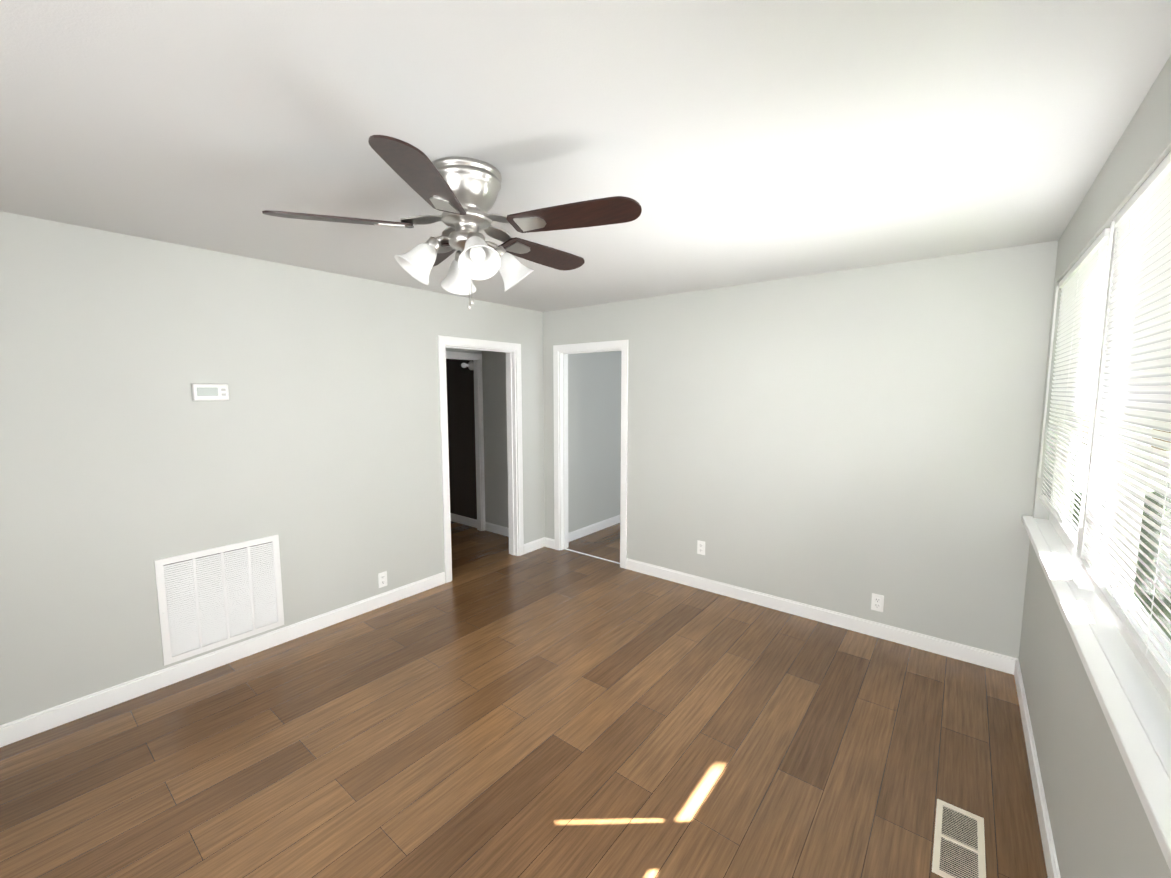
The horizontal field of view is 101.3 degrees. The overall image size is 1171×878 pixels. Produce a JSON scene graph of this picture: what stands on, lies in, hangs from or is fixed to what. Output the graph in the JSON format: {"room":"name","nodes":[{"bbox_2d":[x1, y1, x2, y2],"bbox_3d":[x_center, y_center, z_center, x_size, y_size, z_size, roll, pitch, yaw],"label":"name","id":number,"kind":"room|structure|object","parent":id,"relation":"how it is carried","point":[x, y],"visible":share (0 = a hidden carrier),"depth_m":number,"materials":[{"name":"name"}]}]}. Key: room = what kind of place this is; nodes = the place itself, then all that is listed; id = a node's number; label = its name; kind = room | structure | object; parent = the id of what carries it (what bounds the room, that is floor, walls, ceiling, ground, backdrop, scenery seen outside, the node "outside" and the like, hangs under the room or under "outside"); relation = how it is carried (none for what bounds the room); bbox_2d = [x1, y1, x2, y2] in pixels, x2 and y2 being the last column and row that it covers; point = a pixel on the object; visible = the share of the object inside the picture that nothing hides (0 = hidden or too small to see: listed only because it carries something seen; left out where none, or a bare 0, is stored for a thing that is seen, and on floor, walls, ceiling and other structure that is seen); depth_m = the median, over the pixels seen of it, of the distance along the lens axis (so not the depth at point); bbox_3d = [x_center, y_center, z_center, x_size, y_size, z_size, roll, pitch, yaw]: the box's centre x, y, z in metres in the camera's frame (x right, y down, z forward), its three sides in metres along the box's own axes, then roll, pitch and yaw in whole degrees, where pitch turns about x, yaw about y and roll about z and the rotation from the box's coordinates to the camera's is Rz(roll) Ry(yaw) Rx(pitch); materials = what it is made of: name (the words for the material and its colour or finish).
{"room":"empty living room","nodes":[
{"label":"empty living room","id":0,"kind":"room"},
{"bbox_2d":[0,211,544,724],"bbox_3d":[-2.377,0.162,2.619,0.120,2.430,6.120,5,7,38],"label":"wall","id":1,"kind":"structure","parent":0,"point":[314,443],"depth_m":2.69,"materials":[{"name":"grey paint"}]},
{"bbox_2d":[190,383,228,400],"bbox_3d":[-2.144,-0.268,2.750,0.031,0.103,0.173,5,7,38],"label":"thermostat","id":2,"kind":"object","parent":1,"relation":"attached to","point":[209,391],"visible":0.96,"depth_m":2.74,"materials":[{"name":"white plastic"}]},
{"bbox_2d":[154,535,283,665],"bbox_3d":[-2.154,0.936,2.872,0.014,0.600,0.600,5,7,38],"label":"air vent","id":3,"kind":"object","parent":1,"relation":"in","point":[212,598],"visible":1,"depth_m":2.84,"materials":[{"name":"white metal"}]},
{"bbox_2d":[378,571,386,587],"bbox_3d":[-1.545,1.073,3.664,0.008,0.115,0.070,5,7,38],"label":"electrical outlet","id":4,"kind":"object","parent":1,"relation":"attached to","point":[382,579],"visible":1,"depth_m":3.66,"materials":[{"name":"white plastic"}]},
{"bbox_2d":[438,335,523,582],"bbox_3d":[-0.965,0.155,4.412,0.151,2.086,0.923,5,7,38],"label":"door frame","id":5,"kind":"structure","parent":1,"relation":"attached to","point":[512,351],"depth_m":4.67,"materials":[{"name":"white wood"}]},
{"bbox_2d":[0,513,1060,877],"bbox_3d":[-0.915,1.238,3.564,6.340,0.100,9.000,5,7,38],"label":"baseboard","id":6,"kind":"structure","parent":1,"relation":"attached to","point":[40,721],"depth_m":2.99,"materials":[{"name":"white wood"}]},
{"bbox_2d":[446,348,481,353],"bbox_3d":[-1.864,-0.053,4.765,0.070,2.430,2.100,5,7,38],"label":"wall","id":7,"kind":"structure","parent":0,"point":[464,350],"depth_m":5.29,"materials":[{"name":"grey paint"}]},
{"bbox_2d":[0,521,1047,877],"bbox_3d":[-0.903,1.319,3.563,6.610,0.060,9.240,5,7,38],"label":"floor","id":8,"kind":"structure","parent":0,"point":[494,709],"depth_m":2.19,"materials":[{"name":"brown wood"}]},
{"bbox_2d":[932,799,985,877],"bbox_3d":[1.357,1.468,1.743,0.145,0.006,0.370,5,7,38],"label":"floor vent","id":9,"kind":"object","parent":8,"relation":"in","point":[959,845],"visible":1,"depth_m":1.74,"materials":[{"name":"beige metal"}]},
{"bbox_2d":[0,0,1170,311],"bbox_3d":[-0.903,-1.169,3.313,6.610,0.080,9.240,5,7,38],"label":"ceiling","id":10,"kind":"structure","parent":0,"point":[728,142],"depth_m":1.43,"materials":[{"name":"white paint"}]},
{"bbox_2d":[262,135,641,309],"bbox_3d":[-0.405,-0.730,1.829,1.262,0.496,1.208,5,7,38],"label":"ceiling fan","id":11,"kind":"object","parent":10,"relation":"hanging from","point":[461,193],"visible":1,"depth_m":1.67,"materials":[{"name":"brown wood"}]},
{"bbox_2d":[568,351,620,532],"bbox_3d":[0.567,-0.193,6.163,0.120,2.430,2.880,5,7,38],"label":"wall","id":12,"kind":"structure","parent":0,"point":[594,430],"depth_m":5.47,"materials":[{"name":"grey paint"}]},
{"bbox_2d":[446,240,1057,658],"bbox_3d":[0.111,-0.038,4.619,6.490,2.430,0.120,5,7,38],"label":"wall","id":13,"kind":"structure","parent":0,"point":[849,441],"depth_m":3.27,"materials":[{"name":"grey paint"}]},
{"bbox_2d":[461,361,473,369],"bbox_3d":[-1.372,-0.850,5.546,0.110,0.110,0.146,5,7,38],"label":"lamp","id":14,"kind":"object","parent":13,"relation":"attached to","point":[469,365],"visible":0.98,"depth_m":5.56,"materials":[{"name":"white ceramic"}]},
{"bbox_2d":[553,340,627,568],"bbox_3d":[0.072,0.129,4.666,0.883,2.086,0.151,5,7,38],"label":"door frame","id":15,"kind":"structure","parent":13,"relation":"attached to","point":[560,352],"depth_m":4.79,"materials":[{"name":"white wood"}]},
{"bbox_2d":[697,540,704,554],"bbox_3d":[0.954,0.897,3.961,0.070,0.115,0.008,5,7,38],"label":"electrical outlet","id":16,"kind":"object","parent":13,"relation":"attached to","point":[701,547],"visible":1,"depth_m":3.96,"materials":[{"name":"white plastic"}]},
{"bbox_2d":[871,593,883,611],"bbox_3d":[1.942,1.089,3.195,0.070,0.115,0.008,5,7,38],"label":"electrical outlet","id":17,"kind":"object","parent":13,"relation":"attached to","point":[877,602],"visible":1,"depth_m":3.19,"materials":[{"name":"white plastic"}]},
{"bbox_2d":[1019,55,1170,877],"bbox_3d":[0.663,0.402,0.228,0.150,2.430,6.120,5,7,38],"label":"wall","id":18,"kind":"structure","parent":0,"point":[1101,827],"depth_m":1.50,"materials":[{"name":"grey paint"}]},
{"bbox_2d":[1022,515,1170,871],"bbox_3d":[1.603,0.591,1.550,0.107,0.100,2.860,5,7,38],"label":"window sill","id":19,"kind":"structure","parent":18,"relation":"attached to","point":[1136,710],"depth_m":1.14,"materials":[{"name":"white wood"}]},
{"bbox_2d":[1049,225,1170,711],"bbox_3d":[1.663,-0.078,1.435,0.130,1.255,2.780,5,7,38],"label":"window","id":20,"kind":"structure","parent":18,"relation":"in","point":[1081,579],"depth_m":1.61,"materials":[{"name":"white plastic"}]},
{"bbox_2d":[1038,228,1109,547],"bbox_3d":[2.136,-0.204,2.129,0.044,1.136,1.074,5,7,38],"label":"window blind","id":21,"kind":"object","parent":20,"relation":"attached to","point":[1081,283],"visible":0.83,"depth_m":2.02,"materials":[{"name":"plastic"}]},
{"bbox_2d":[1079,151,1170,703],"bbox_3d":[1.243,-0.081,1.006,0.044,1.156,1.574,5,7,38],"label":"window blind","id":22,"kind":"object","parent":20,"relation":"attached to","point":[1136,370],"visible":1,"depth_m":1.26,"materials":[{"name":"plastic"}]},
{"label":"outside","id":23,"kind":"structure","parent":0,"visible":0},
{"bbox_2d":[1072,447,1170,638],"bbox_3d":[18.308,2.937,-9.619,40.000,0.050,40.000,5,7,38],"label":"lawn","id":24,"kind":"structure","parent":23,"point":[1166,612],"depth_m":5.61,"materials":[{"name":"green"}]}
]}

